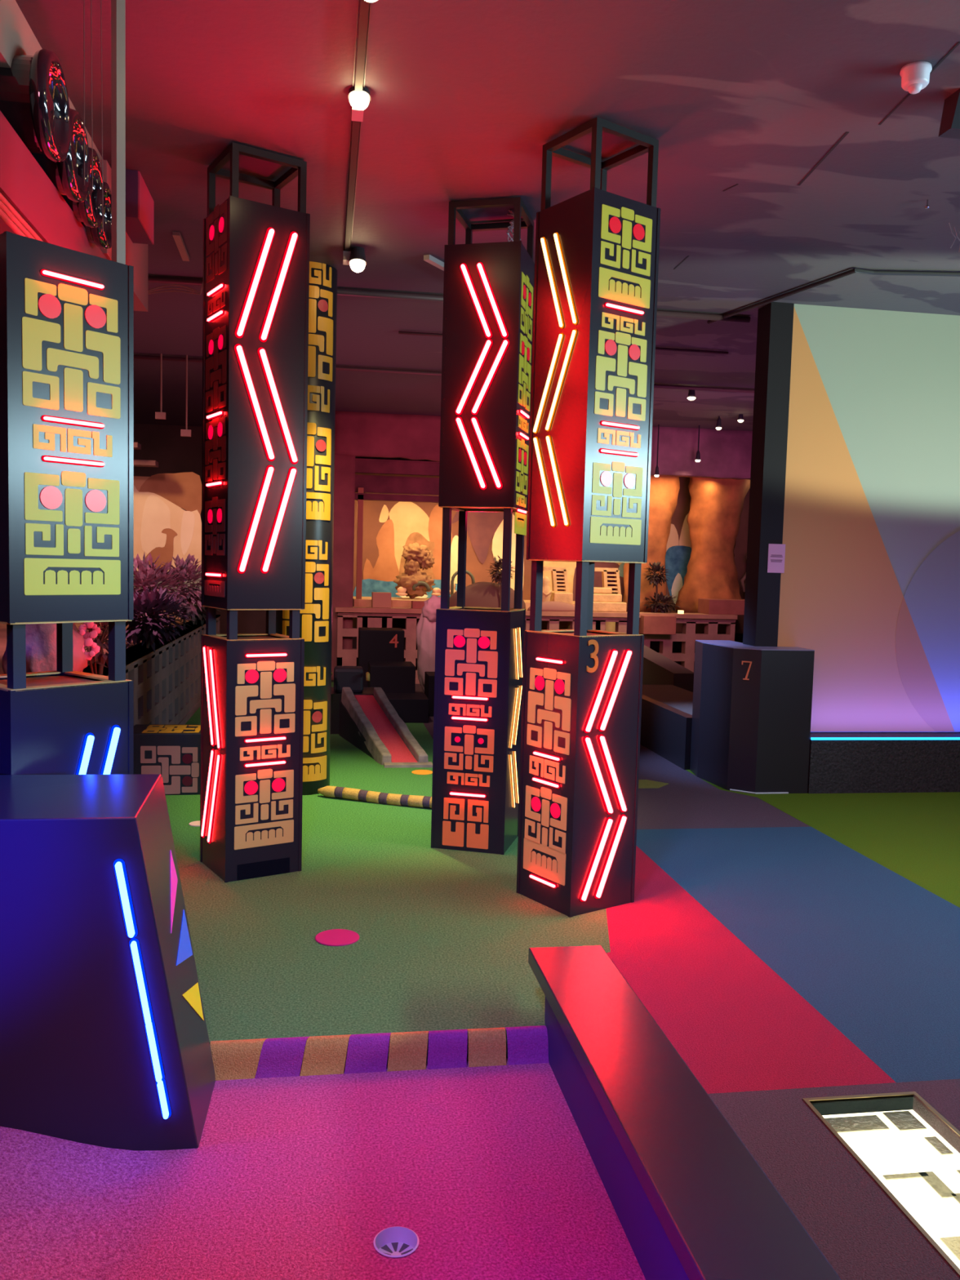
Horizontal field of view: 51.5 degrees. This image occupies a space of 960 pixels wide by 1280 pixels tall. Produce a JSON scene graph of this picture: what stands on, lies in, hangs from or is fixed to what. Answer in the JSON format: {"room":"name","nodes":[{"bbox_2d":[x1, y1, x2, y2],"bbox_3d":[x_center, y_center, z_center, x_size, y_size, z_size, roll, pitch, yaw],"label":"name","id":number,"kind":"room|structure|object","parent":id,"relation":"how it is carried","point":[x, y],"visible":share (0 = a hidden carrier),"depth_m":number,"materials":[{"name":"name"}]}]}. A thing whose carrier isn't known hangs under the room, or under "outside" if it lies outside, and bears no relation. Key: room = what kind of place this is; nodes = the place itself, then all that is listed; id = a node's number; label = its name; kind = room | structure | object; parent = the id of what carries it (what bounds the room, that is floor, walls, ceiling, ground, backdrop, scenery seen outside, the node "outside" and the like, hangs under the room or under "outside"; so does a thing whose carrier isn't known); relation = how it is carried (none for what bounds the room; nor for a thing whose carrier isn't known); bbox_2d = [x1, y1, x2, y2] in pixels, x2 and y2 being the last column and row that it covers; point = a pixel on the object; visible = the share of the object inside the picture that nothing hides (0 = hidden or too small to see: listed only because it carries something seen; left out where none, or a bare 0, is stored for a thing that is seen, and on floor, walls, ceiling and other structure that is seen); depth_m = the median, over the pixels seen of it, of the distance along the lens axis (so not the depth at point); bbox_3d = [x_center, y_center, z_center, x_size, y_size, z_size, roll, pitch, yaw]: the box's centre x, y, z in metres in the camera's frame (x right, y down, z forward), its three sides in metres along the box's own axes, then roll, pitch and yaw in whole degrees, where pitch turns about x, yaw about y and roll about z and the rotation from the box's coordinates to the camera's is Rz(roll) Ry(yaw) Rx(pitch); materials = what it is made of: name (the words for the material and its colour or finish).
{"room":"games hall","nodes":[
{"label":"games hall","id":0,"kind":"room"},
{"bbox_2d":[0,0,102,159],"bbox_3d":[-2.064,-1.947,2.205,1.350,0.245,4.880,1,4,-9],"label":"wall","id":1,"kind":"structure","parent":0,"point":[17,37],"depth_m":3.33,"materials":[{"name":"brown"}]},
{"bbox_2d":[0,1057,645,1279],"bbox_3d":[-0.991,1.339,0.256,3.360,0.441,5.600,1,4,-9],"label":"floor","id":2,"kind":"structure","parent":0,"point":[493,1171],"depth_m":2.52,"materials":[{"name":"pink carpet"}]},
{"bbox_2d":[0,773,215,1151],"bbox_3d":[-1.484,0.899,2.749,1.444,0.980,0.417,1,4,-9],"label":"block","id":3,"kind":"object","parent":2,"relation":"on","point":[104,1042],"visible":0.98,"depth_m":2.63,"materials":[{"name":"black wood"}]},
{"bbox_2d":[209,1025,548,1080],"bbox_3d":[-0.307,1.310,3.159,1.071,0.107,0.054,1,4,-9],"label":"striped curb","id":4,"kind":"structure","parent":2,"relation":"on","point":[279,1057],"depth_m":3.15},
{"bbox_2d":[373,1226,419,1257],"bbox_3d":[-0.198,1.452,2.353,0.108,0.064,0.108,1,4,-9],"label":"cup","id":5,"kind":"object","parent":2,"relation":"in","point":[396,1242],"visible":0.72,"depth_m":2.38,"materials":[{"name":"white plastic"}]},
{"bbox_2d":[133,423,742,670],"bbox_3d":[-0.774,-1.193,14.708,15.000,3.545,0.200,1,4,-9],"label":"wall","id":6,"kind":"structure","parent":0,"point":[174,453],"depth_m":13.96,"materials":[{"name":"brown paint"}]},
{"bbox_2d":[352,472,531,627],"bbox_3d":[-0.535,-1.308,13.945,2.643,2.300,0.078,1,4,-9],"label":"mural","id":7,"kind":"object","parent":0,"point":[388,526],"visible":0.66,"depth_m":13.86,"materials":[{"name":"orange paint"}]},
{"bbox_2d":[449,535,457,583],"bbox_3d":[-0.323,-1.125,13.954,0.238,0.685,0.001,1,4,-9],"label":"wall mural","id":8,"kind":"object","parent":7,"relation":"attached to","point":[454,541],"depth_m":13.94,"materials":[{"name":"beige paint"}]},
{"bbox_2d":[492,514,524,590],"bbox_3d":[0.397,-1.182,14.064,0.469,1.246,0.001,1,4,-9],"label":"wall mural","id":9,"kind":"object","parent":7,"relation":"attached to","point":[497,519],"depth_m":14.04,"materials":[{"name":"beige paint"}]},
{"bbox_2d":[15,0,959,431],"bbox_3d":[0.686,-2.295,5.509,15.000,0.100,19.000,1,4,-9],"label":"ceiling","id":10,"kind":"structure","parent":0,"point":[467,96],"depth_m":4.31,"materials":[{"name":"paint"}]},
{"bbox_2d":[83,0,84,185],"bbox_3d":[-1.316,-1.827,3.305,0.003,0.610,0.003,1,4,-9],"label":"hanging wire","id":11,"kind":"object","parent":10,"relation":"hanging from","point":[83,0],"visible":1,"depth_m":3.30,"materials":[{"name":"red"}]},
{"bbox_2d":[90,0,93,191],"bbox_3d":[-1.292,-1.818,3.310,0.006,0.627,0.003,1,4,-9],"label":"hanging wire","id":12,"kind":"object","parent":10,"relation":"hanging from","point":[91,0],"visible":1,"depth_m":3.31,"materials":[{"name":"red"}]},
{"bbox_2d":[100,0,103,231],"bbox_3d":[-1.262,-1.753,3.320,0.008,0.756,0.003,1,4,-9],"label":"hanging wire","id":13,"kind":"object","parent":10,"relation":"hanging from","point":[100,0],"visible":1,"depth_m":3.32,"materials":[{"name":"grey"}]},
{"bbox_2d":[98,159,147,311],"bbox_3d":[-2.083,-2.029,5.038,0.590,0.415,1.080,1,4,-9],"label":"board","id":14,"kind":"object","parent":10,"relation":"hanging from","point":[136,254],"visible":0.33,"depth_m":5.31,"materials":[{"name":"red"}]},
{"bbox_2d":[125,169,154,244],"bbox_3d":[-1.837,-2.159,4.949,0.345,0.220,0.410,1,4,-9],"label":"ceiling box","id":15,"kind":"object","parent":10,"relation":"attached to","point":[140,203],"visible":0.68,"depth_m":4.87,"materials":[{"name":"purple"}]},
{"bbox_2d":[133,442,158,466],"bbox_3d":[-4.239,-2.206,9.469,2.100,0.925,1.100,1,4,-9],"label":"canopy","id":16,"kind":"object","parent":10,"relation":"hanging from","point":[140,463],"visible":0.1,"depth_m":9.99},
{"bbox_2d":[155,353,165,419],"bbox_3d":[-2.901,-2.306,9.039,0.090,0.591,0.058,1,4,-9],"label":"ceiling fitting","id":17,"kind":"object","parent":10,"relation":"attached to","point":[160,415],"visible":1,"depth_m":9.04,"materials":[{"name":"brown"}]},
{"bbox_2d":[147,281,203,294],"bbox_3d":[-1.696,-2.136,5.658,0.411,0.366,0.008,1,4,-9],"label":"cable","id":18,"kind":"object","parent":10,"relation":"hanging from","point":[202,286],"visible":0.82,"depth_m":5.66,"materials":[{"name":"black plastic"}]},
{"bbox_2d":[172,231,189,261],"bbox_3d":[-1.769,-2.327,5.888,0.040,0.020,0.494,1,4,-10],"label":"metal bracket","id":19,"kind":"object","parent":10,"relation":"attached to","point":[177,237],"visible":1,"depth_m":5.84,"materials":[{"name":"red metal"}]},
{"bbox_2d":[180,355,191,436],"bbox_3d":[-2.682,-2.231,9.079,0.090,0.737,0.058,1,4,-9],"label":"ceiling fitting","id":20,"kind":"object","parent":10,"relation":"attached to","point":[184,433],"visible":1,"depth_m":9.08,"materials":[{"name":"brown"}]},
{"bbox_2d":[342,0,371,266],"bbox_3d":[-0.454,-2.132,3.746,0.045,0.022,4.850,1,4,-9],"label":"rail","id":21,"kind":"object","parent":10,"relation":"attached to","point":[364,5],"visible":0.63,"depth_m":4.14,"materials":[{"name":"black"}]},
{"bbox_2d":[342,246,366,272],"bbox_3d":[-0.740,-2.244,5.875,0.136,0.151,0.148,1,4,-9],"label":"track spotlight","id":22,"kind":"object","parent":21,"relation":"attached to","point":[356,258],"visible":1,"depth_m":5.83,"materials":[{"name":"grey"}]},
{"bbox_2d":[347,86,370,121],"bbox_3d":[-0.477,-2.155,3.927,0.089,0.146,0.142,1,4,-9],"label":"track spotlight","id":23,"kind":"object","parent":21,"relation":"attached to","point":[359,101],"visible":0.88,"depth_m":3.88,"materials":[{"name":"grey metal"}]},
{"bbox_2d":[334,410,440,462],"bbox_3d":[-0.176,-2.517,12.571,3.320,0.556,0.287,1,4,-9],"label":"wall","id":24,"kind":"structure","parent":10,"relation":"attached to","point":[358,434],"depth_m":12.31,"materials":[{"name":"red paint"}]},
{"bbox_2d":[423,254,444,271],"bbox_3d":[-0.196,-2.302,6.175,0.040,0.029,0.526,4,5,28],"label":"fitting","id":25,"kind":"object","parent":10,"relation":"attached to","point":[429,259],"visible":0.44,"depth_m":6.01,"materials":[{"name":"grey"}]},
{"bbox_2d":[133,354,754,393],"bbox_3d":[1.042,-2.519,9.709,11.000,0.039,0.039,1,4,-9],"label":"ceiling pipe","id":26,"kind":"object","parent":10,"relation":"attached to","point":[135,356],"visible":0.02,"depth_m":9.42,"materials":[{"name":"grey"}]},
{"bbox_2d":[147,275,750,322],"bbox_3d":[-1.020,-2.354,6.711,6.000,0.043,0.043,1,4,-9],"label":"ceiling pipe","id":27,"kind":"object","parent":10,"relation":"attached to","point":[157,279],"visible":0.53,"depth_m":6.77,"materials":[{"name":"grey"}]},
{"bbox_2d":[506,209,514,241],"bbox_3d":[0.173,-2.125,5.188,0.076,0.234,0.105,1,4,-9],"label":"cable bundle","id":28,"kind":"object","parent":10,"relation":"hanging from","point":[512,213],"visible":0.36,"depth_m":5.17,"materials":[{"name":"white plastic"}]},
{"bbox_2d":[398,331,728,354],"bbox_3d":[0.713,-2.417,8.092,2.750,0.024,0.024,1,4,-9],"label":"ceiling pipe","id":29,"kind":"object","parent":10,"relation":"attached to","point":[399,332],"visible":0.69,"depth_m":8.22,"materials":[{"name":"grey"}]},
{"bbox_2d":[650,426,752,479],"bbox_3d":[3.050,-2.428,13.034,3.200,0.633,0.280,1,4,-9],"label":"wall","id":30,"kind":"structure","parent":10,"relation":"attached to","point":[724,454],"depth_m":12.89,"materials":[{"name":"purple paint"}]},
{"bbox_2d":[673,41,959,269],"bbox_3d":[1.358,-2.169,4.749,0.313,0.002,2.715,0,4,-13],"label":"trim","id":31,"kind":"structure","parent":10,"relation":"attached to","point":[958,42],"depth_m":4.22,"materials":[{"name":"black metal"}]},
{"bbox_2d":[706,267,959,324],"bbox_3d":[3.102,-2.216,6.241,3.404,0.028,1.098,3,5,19],"label":"cable conduit","id":32,"kind":"object","parent":10,"relation":"attached to","point":[852,271],"visible":1,"depth_m":6.05,"materials":[{"name":"grey metal"}]},
{"bbox_2d":[899,61,932,93],"bbox_3d":[1.585,-2.037,3.620,0.108,0.085,0.108,1,4,-9],"label":"smoke detector","id":33,"kind":"object","parent":10,"relation":"attached to","point":[915,76],"visible":1,"depth_m":3.59,"materials":[{"name":"white plastic"}]},
{"bbox_2d":[937,88,959,138],"bbox_3d":[1.864,-2.012,3.814,0.180,0.150,0.100,1,4,-9],"label":"bracket","id":34,"kind":"object","parent":10,"relation":"attached to","point":[949,127],"visible":1,"depth_m":3.79,"materials":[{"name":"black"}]},
{"bbox_2d":[165,681,959,1279],"bbox_3d":[2.776,1.257,5.608,9.740,0.202,15.000,1,4,-9],"label":"floor","id":35,"kind":"structure","parent":0,"point":[446,936],"depth_m":3.97,"materials":[{"name":"green carpet"}]},
{"bbox_2d":[0,0,133,774],"bbox_3d":[-1.386,-0.445,3.149,0.415,3.345,0.401,5,5,39],"label":"column","id":36,"kind":"structure","parent":35,"relation":"on","point":[67,315],"depth_m":3.02,"materials":[{"name":"black metal"}]},
{"bbox_2d":[133,724,200,795],"bbox_3d":[-1.862,0.773,6.484,0.805,0.394,0.374,1,4,-9],"label":"box","id":37,"kind":"object","parent":35,"relation":"on","point":[171,751],"visible":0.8,"depth_m":6.29,"materials":[{"name":"black"}]},
{"bbox_2d":[200,142,310,882],"bbox_3d":[-1.085,-0.552,4.750,0.386,3.335,0.392,-1,5,-33],"label":"column","id":38,"kind":"structure","parent":35,"relation":"on","point":[256,255],"depth_m":4.61,"materials":[{"name":"black metal"}]},
{"bbox_2d":[275,261,337,795],"bbox_3d":[-1.133,-0.684,6.437,0.364,3.345,0.367,1,4,-9],"label":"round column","id":39,"kind":"structure","parent":35,"relation":"on","point":[316,620],"depth_m":6.31,"materials":[{"name":"black"}]},
{"bbox_2d":[315,928,359,946],"bbox_3d":[-0.571,1.190,3.978,0.176,0.005,0.176,1,4,-9],"label":"marker","id":40,"kind":"object","parent":35,"relation":"on","point":[334,937],"visible":1,"depth_m":3.97,"materials":[{"name":"pink plastic"}]},
{"bbox_2d":[330,666,373,733],"bbox_3d":[-1.299,0.522,8.848,0.770,0.572,0.618,1,4,-9],"label":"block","id":41,"kind":"object","parent":35,"relation":"on","point":[352,677],"visible":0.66,"depth_m":8.71,"materials":[{"name":"grey laminate"}]},
{"bbox_2d":[317,786,431,808],"bbox_3d":[-0.597,0.989,6.223,0.928,0.080,0.070,3,5,19],"label":"curb","id":42,"kind":"object","parent":35,"relation":"on","point":[362,795],"visible":0.82,"depth_m":6.21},
{"bbox_2d":[357,627,404,687],"bbox_3d":[-1.055,0.285,10.539,0.461,0.804,0.456,1,4,-9],"label":"block","id":43,"kind":"object","parent":35,"relation":"on","point":[375,644],"visible":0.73,"depth_m":10.30,"materials":[{"name":"black"}]},
{"bbox_2d":[338,687,432,768],"bbox_3d":[-0.769,0.699,7.992,0.378,0.469,1.512,0,5,-21],"label":"ramp","id":44,"kind":"object","parent":35,"relation":"on","point":[371,723],"visible":0.94,"depth_m":7.98,"materials":[{"name":"carpet"}]},
{"bbox_2d":[367,661,415,693],"bbox_3d":[-0.900,0.484,10.049,0.446,0.490,0.500,1,4,-9],"label":"step block","id":45,"kind":"object","parent":35,"relation":"on","point":[393,677],"visible":0.53,"depth_m":9.80,"materials":[{"name":"black"}]},
{"bbox_2d":[385,691,428,723],"bbox_3d":[-0.737,0.649,9.656,0.422,0.227,0.550,1,4,-9],"label":"step block","id":46,"kind":"object","parent":35,"relation":"on","point":[411,708],"visible":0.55,"depth_m":9.40,"materials":[{"name":"black"}]},
{"bbox_2d":[416,595,440,693],"bbox_3d":[-0.531,0.072,11.169,0.358,1.163,0.312,5,5,36],"label":"statue","id":47,"kind":"object","parent":35,"relation":"on","point":[426,625],"visible":0.59,"depth_m":11.06,"materials":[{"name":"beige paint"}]},
{"bbox_2d":[424,671,435,716],"bbox_3d":[-0.469,0.540,10.019,0.144,0.404,0.400,1,4,-9],"label":"step block","id":48,"kind":"object","parent":35,"relation":"on","point":[428,676],"visible":0.31,"depth_m":9.82,"materials":[{"name":"black"}]},
{"bbox_2d":[431,196,534,854],"bbox_3d":[0.025,-0.563,5.291,0.404,3.335,0.410,3,4,14],"label":"column","id":49,"kind":"structure","parent":35,"relation":"on","point":[488,287],"depth_m":5.13,"materials":[{"name":"black metal"}]},
{"bbox_2d":[335,606,737,684],"bbox_3d":[0.756,0.092,12.855,5.215,0.940,0.400,1,4,-9],"label":"wall","id":50,"kind":"structure","parent":35,"relation":"on","point":[366,616],"depth_m":12.74,"materials":[{"name":"wood"}]},
{"bbox_2d":[331,453,355,679],"bbox_3d":[-1.740,-0.896,12.489,0.293,2.886,0.321,1,4,-9],"label":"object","id":51,"kind":"structure","parent":50,"relation":"attached to","point":[344,464],"depth_m":12.33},
{"bbox_2d":[371,591,391,608],"bbox_3d":[-1.248,-0.507,12.582,0.234,0.190,0.250,1,4,-9],"label":"block","id":52,"kind":"object","parent":50,"relation":"on","point":[379,599],"visible":1,"depth_m":12.46,"materials":[{"name":"beige stone"}]},
{"bbox_2d":[355,457,439,475],"bbox_3d":[-0.137,-2.176,12.750,2.977,0.170,0.140,1,4,-9],"label":"lintel","id":53,"kind":"object","parent":50,"relation":"attached to","point":[362,465],"depth_m":12.56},
{"bbox_2d":[488,555,515,608],"bbox_3d":[0.276,-0.734,12.717,0.432,0.702,0.356,1,4,-9],"label":"topiary tree","id":54,"kind":"object","parent":50,"relation":"on","point":[497,574],"visible":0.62,"depth_m":12.68,"materials":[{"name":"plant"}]},
{"bbox_2d":[542,576,552,601],"bbox_3d":[0.860,-0.610,13.023,0.157,0.440,0.162,1,4,-9],"label":"statue","id":55,"kind":"object","parent":50,"relation":"on","point":[547,591],"visible":0.58,"depth_m":12.97,"materials":[{"name":"beige stone"}]},
{"bbox_2d":[527,600,574,612],"bbox_3d":[0.940,-0.435,12.781,0.680,0.130,0.200,1,4,-9],"label":"ledge","id":56,"kind":"object","parent":50,"relation":"on","point":[552,606],"visible":0.69,"depth_m":12.71,"materials":[{"name":"brown stone"}]},
{"bbox_2d":[542,566,626,612],"bbox_3d":[1.392,-0.676,13.183,1.077,0.575,0.550,1,4,-9],"label":"temple","id":57,"kind":"object","parent":50,"relation":"on","point":[607,597],"visible":0.7,"depth_m":13.21,"materials":[{"name":"paint"}]},
{"bbox_2d":[642,561,669,613],"bbox_3d":[2.316,-0.699,13.100,0.375,0.683,0.339,-2,5,-36],"label":"palm tree","id":58,"kind":"object","parent":50,"relation":"on","point":[657,578],"visible":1,"depth_m":13.05,"materials":[{"name":"grey plant"}]},
{"bbox_2d":[639,615,676,634],"bbox_3d":[2.291,-0.196,12.818,0.434,0.237,0.180,1,4,-9],"label":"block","id":59,"kind":"object","parent":50,"relation":"attached to","point":[648,624],"visible":1,"depth_m":12.73,"materials":[{"name":"brown stone"}]},
{"bbox_2d":[640,591,680,613],"bbox_3d":[2.409,-0.484,13.164,0.576,0.317,0.408,1,4,-9],"label":"leafy bush","id":60,"kind":"object","parent":50,"relation":"on","point":[664,607],"visible":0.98,"depth_m":13.13,"materials":[{"name":"grey plant"}]},
{"bbox_2d":[697,598,744,614],"bbox_3d":[3.313,-0.446,13.323,0.669,0.195,0.400,1,4,-9],"label":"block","id":61,"kind":"object","parent":50,"relation":"on","point":[705,606],"visible":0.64,"depth_m":13.12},
{"bbox_2d":[515,116,660,917],"bbox_3d":[0.476,-0.485,4.412,0.388,3.335,0.394,-2,5,-35],"label":"column","id":62,"kind":"structure","parent":35,"relation":"on","point":[597,255],"depth_m":4.29,"materials":[{"name":"black"}]},
{"bbox_2d":[640,684,693,769],"bbox_3d":[1.492,0.598,9.975,0.640,0.398,4.900,1,4,-9],"label":"wall","id":63,"kind":"structure","parent":35,"relation":"on","point":[666,717],"depth_m":8.12,"materials":[{"name":"grey laminate"}]},
{"bbox_2d":[642,644,693,692],"bbox_3d":[1.947,0.389,11.450,0.310,0.620,2.100,1,4,-9],"label":"block","id":64,"kind":"object","parent":35,"relation":"on","point":[658,669],"visible":0.21,"depth_m":10.82,"materials":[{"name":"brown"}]},
{"bbox_2d":[689,640,814,794],"bbox_3d":[1.915,0.526,7.128,0.580,0.988,0.806,1,4,-9],"label":"block","id":65,"kind":"object","parent":35,"relation":"on","point":[752,705],"visible":1,"depth_m":6.79,"materials":[{"name":"black"}]},
{"bbox_2d":[802,1091,959,1276],"bbox_3d":[1.222,1.476,2.064,0.351,0.193,1.662,1,4,-9],"label":"pit","id":66,"kind":"object","parent":35,"relation":"in","point":[917,1169],"visible":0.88,"depth_m":2.65,"materials":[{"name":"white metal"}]},
{"bbox_2d":[807,733,959,793],"bbox_3d":[5.005,0.890,7.370,5.600,0.388,0.275,1,4,-9],"label":"plinth","id":67,"kind":"object","parent":35,"relation":"on","point":[839,762],"visible":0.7,"depth_m":6.90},
{"bbox_2d":[742,302,959,732],"bbox_3d":[4.850,-0.604,7.464,5.920,3.345,0.210,1,4,-9],"label":"painted panel","id":68,"kind":"object","parent":67,"relation":"on","point":[855,455],"visible":0.97,"depth_m":7.01,"materials":[{"name":"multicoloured paint"}]},
{"bbox_2d":[767,543,785,573],"bbox_3d":[2.064,-0.568,6.923,0.124,0.200,0.003,1,4,-9],"label":"paper notice","id":69,"kind":"object","parent":68,"relation":"attached to","point":[776,552],"visible":1,"depth_m":6.92,"materials":[{"name":"pink"}]},
{"bbox_2d":[541,560,624,631],"bbox_3d":[1.567,-1.278,14.281,1.674,2.300,0.066,1,4,-9],"label":"temple","id":70,"kind":"object","parent":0,"point":[571,566],"visible":0.13,"depth_m":14.27,"materials":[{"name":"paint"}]},
{"bbox_2d":[664,476,750,633],"bbox_3d":[3.669,-1.247,14.611,2.807,2.300,0.068,1,4,-9],"label":"mural","id":71,"kind":"object","parent":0,"point":[678,547],"visible":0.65,"depth_m":14.48,"materials":[{"name":"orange paint"}]},
{"bbox_3d":[0.591,1.339,5.781,15.000,0.100,19.000,1,4,-9],"label":"floor","id":72,"kind":"structure","parent":0,"visible":0},
{"bbox_2d":[352,596,574,609],"bbox_3d":[-0.098,-0.473,13.469,3.227,0.130,1.140,1,4,-9],"label":"bank","id":73,"kind":"object","parent":72,"relation":"on","point":[365,601],"visible":0.14,"depth_m":12.76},
{"bbox_2d":[355,487,363,599],"bbox_3d":[-1.544,-1.190,12.761,0.070,1.510,0.100,1,4,-9],"label":"timber post","id":74,"kind":"object","parent":73,"relation":"on","point":[360,490],"visible":0.79,"depth_m":12.71,"materials":[{"name":"brown wood"}]},
{"bbox_2d":[355,493,439,502],"bbox_3d":[-0.170,-1.814,12.926,2.977,0.080,0.140,1,4,-9],"label":"lintel","id":75,"kind":"object","parent":74,"relation":"attached to","point":[366,496],"depth_m":12.73,"materials":[{"name":"brown wood"}]},
{"bbox_2d":[355,474,439,495],"bbox_3d":[-0.181,-1.991,13.012,2.977,0.220,0.140,1,4,-9],"label":"lintel","id":76,"kind":"object","parent":74,"relation":"attached to","point":[379,484],"depth_m":12.82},
{"bbox_2d":[393,542,435,598],"bbox_3d":[-0.869,-0.928,13.287,0.576,0.754,0.371,1,4,-9],"label":"rock","id":77,"kind":"object","parent":73,"relation":"on","point":[416,556],"depth_m":13.21,"materials":[{"name":"brown stone"}]},
{"bbox_2d":[450,569,475,595],"bbox_3d":[-0.227,-0.708,13.106,0.323,0.445,0.044,1,4,-9],"label":"coil","id":78,"kind":"object","parent":73,"relation":"on","point":[468,572],"visible":0.62,"depth_m":13.07,"materials":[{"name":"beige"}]},
{"bbox_2d":[449,582,525,608],"bbox_3d":[0.087,-0.574,12.912,1.047,0.365,0.400,1,4,-9],"label":"earth mound","id":79,"kind":"object","parent":73,"relation":"on","point":[478,594],"visible":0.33,"depth_m":12.76,"materials":[{"name":"brown"}]},
{"bbox_2d":[622,475,679,612],"bbox_3d":[2.356,-1.305,13.759,0.741,1.890,0.595,1,4,-9],"label":"rock pillar","id":80,"kind":"structure","parent":72,"relation":"on","point":[664,490],"depth_m":13.56,"materials":[{"name":"orange stone"}]},
{"bbox_2d":[528,945,841,1279],"bbox_3d":[0.653,1.439,1.103,0.257,0.400,4.750,1,4,-9],"label":"barrier","id":81,"kind":"object","parent":72,"relation":"on","point":[689,1198],"visible":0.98,"depth_m":2.35,"materials":[{"name":"grey"}]},
{"bbox_2d":[675,477,750,615],"bbox_3d":[3.297,-1.505,13.902,1.110,2.279,0.845,1,4,-9],"label":"rock pillar","id":82,"kind":"structure","parent":72,"relation":"on","point":[716,506],"depth_m":13.67,"materials":[{"name":"brown stone"}]},
{"bbox_3d":[-4.929,0.881,7.968,4.760,0.198,10.924,1,4,-9],"label":"floor","id":83,"kind":"structure","parent":0,"visible":0},
{"bbox_2d":[0,614,220,725],"bbox_3d":[-3.582,0.408,7.849,2.170,0.830,8.100,1,4,-9],"label":"wall","id":84,"kind":"structure","parent":83,"relation":"on","point":[166,680],"depth_m":8.00,"materials":[{"name":"paint"}]},
{"bbox_2d":[1,622,87,674],"bbox_3d":[-2.120,0.087,4.856,0.371,0.645,0.346,3,5,20],"label":"rock","id":85,"kind":"object","parent":84,"relation":"on","point":[41,638],"visible":0.22,"depth_m":4.72,"materials":[{"name":"stone"}]},
{"bbox_2d":[78,622,108,674],"bbox_3d":[-1.912,0.091,4.910,0.116,0.387,0.140,6,6,43],"label":"flower","id":86,"kind":"object","parent":85,"relation":"on","point":[82,628],"visible":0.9,"depth_m":4.86,"materials":[{"name":"pink plant"}]},
{"bbox_2d":[80,637,107,673],"bbox_3d":[-1.920,0.135,4.910,0.156,0.301,0.111,-1,5,-33],"label":"flower","id":87,"kind":"object","parent":85,"relation":"on","point":[95,649],"visible":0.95,"depth_m":4.87,"materials":[{"name":"pink plant"}]},
{"bbox_2d":[76,622,131,675],"bbox_3d":[-2.032,0.019,5.273,0.287,0.471,0.284,5,6,42],"label":"shrub","id":88,"kind":"object","parent":84,"relation":"on","point":[102,658],"visible":0.28,"depth_m":5.26,"materials":[{"name":"grey plant"}]},
{"bbox_2d":[100,584,195,652],"bbox_3d":[-2.444,-0.162,7.326,0.694,0.504,0.748,1,4,-9],"label":"shrub","id":89,"kind":"object","parent":84,"relation":"on","point":[143,628],"visible":0.82,"depth_m":7.22,"materials":[{"name":"purple plant"}]},
{"bbox_2d":[133,552,190,618],"bbox_3d":[-2.858,-0.387,8.543,0.747,0.749,0.688,1,4,-9],"label":"shrub","id":90,"kind":"object","parent":84,"relation":"on","point":[148,575],"visible":0.45,"depth_m":8.47,"materials":[{"name":"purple plant"}]},
{"bbox_2d":[133,471,201,619],"bbox_3d":[-4.031,-0.994,10.688,2.124,1.678,0.071,1,4,-9],"label":"mural","id":91,"kind":"object","parent":84,"relation":"on","point":[162,527],"visible":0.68,"depth_m":10.73,"materials":[{"name":"orange paint"}]},
{"bbox_2d":[159,553,204,628],"bbox_3d":[-2.829,-0.454,9.470,0.597,0.746,0.655,4,5,30],"label":"shrub","id":92,"kind":"object","parent":84,"relation":"on","point":[187,566],"visible":0.55,"depth_m":9.39,"materials":[{"name":"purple plant"}]},
{"bbox_2d":[176,582,220,626],"bbox_3d":[-2.898,-0.361,10.076,0.563,0.480,0.573,1,4,-9],"label":"shrub","id":93,"kind":"object","parent":84,"relation":"on","point":[202,616],"visible":0.14,"depth_m":10.01,"materials":[{"name":"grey plant"}]},
{"bbox_3d":[-2.268,-1.528,2.206,0.960,0.600,4.880,1,4,-9],"label":"wall","id":94,"kind":"structure","parent":0,"visible":0},
{"bbox_2d":[0,111,106,259],"bbox_3d":[-1.574,-1.426,2.322,0.410,0.310,4.880,1,4,-9],"label":"bulkhead","id":95,"kind":"object","parent":94,"relation":"attached to","point":[31,206],"depth_m":3.41,"materials":[{"name":"red"}]},
{"bbox_2d":[0,48,71,162],"bbox_3d":[-1.619,-1.848,3.422,0.330,0.349,0.349,1,4,-9],"label":"spool","id":96,"kind":"object","parent":95,"relation":"on","point":[34,101],"visible":0.99,"depth_m":3.32,"materials":[{"name":"black"}]},
{"bbox_2d":[31,107,89,202],"bbox_3d":[-1.669,-1.829,3.734,0.330,0.322,0.322,1,4,-9],"label":"spool","id":97,"kind":"object","parent":95,"relation":"on","point":[64,175],"visible":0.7,"depth_m":3.70,"materials":[{"name":"black"}]},
{"bbox_2d":[61,146,104,228],"bbox_3d":[-1.709,-1.827,3.994,0.330,0.302,0.302,1,4,-9],"label":"spool","id":98,"kind":"object","parent":95,"relation":"on","point":[83,211],"visible":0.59,"depth_m":3.97,"materials":[{"name":"black"}]},
{"bbox_2d":[80,181,111,248],"bbox_3d":[-1.744,-1.811,4.214,0.330,0.270,0.270,1,4,-9],"label":"spool","id":99,"kind":"object","parent":95,"relation":"on","point":[103,240],"visible":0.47,"depth_m":4.20,"materials":[{"name":"black"}]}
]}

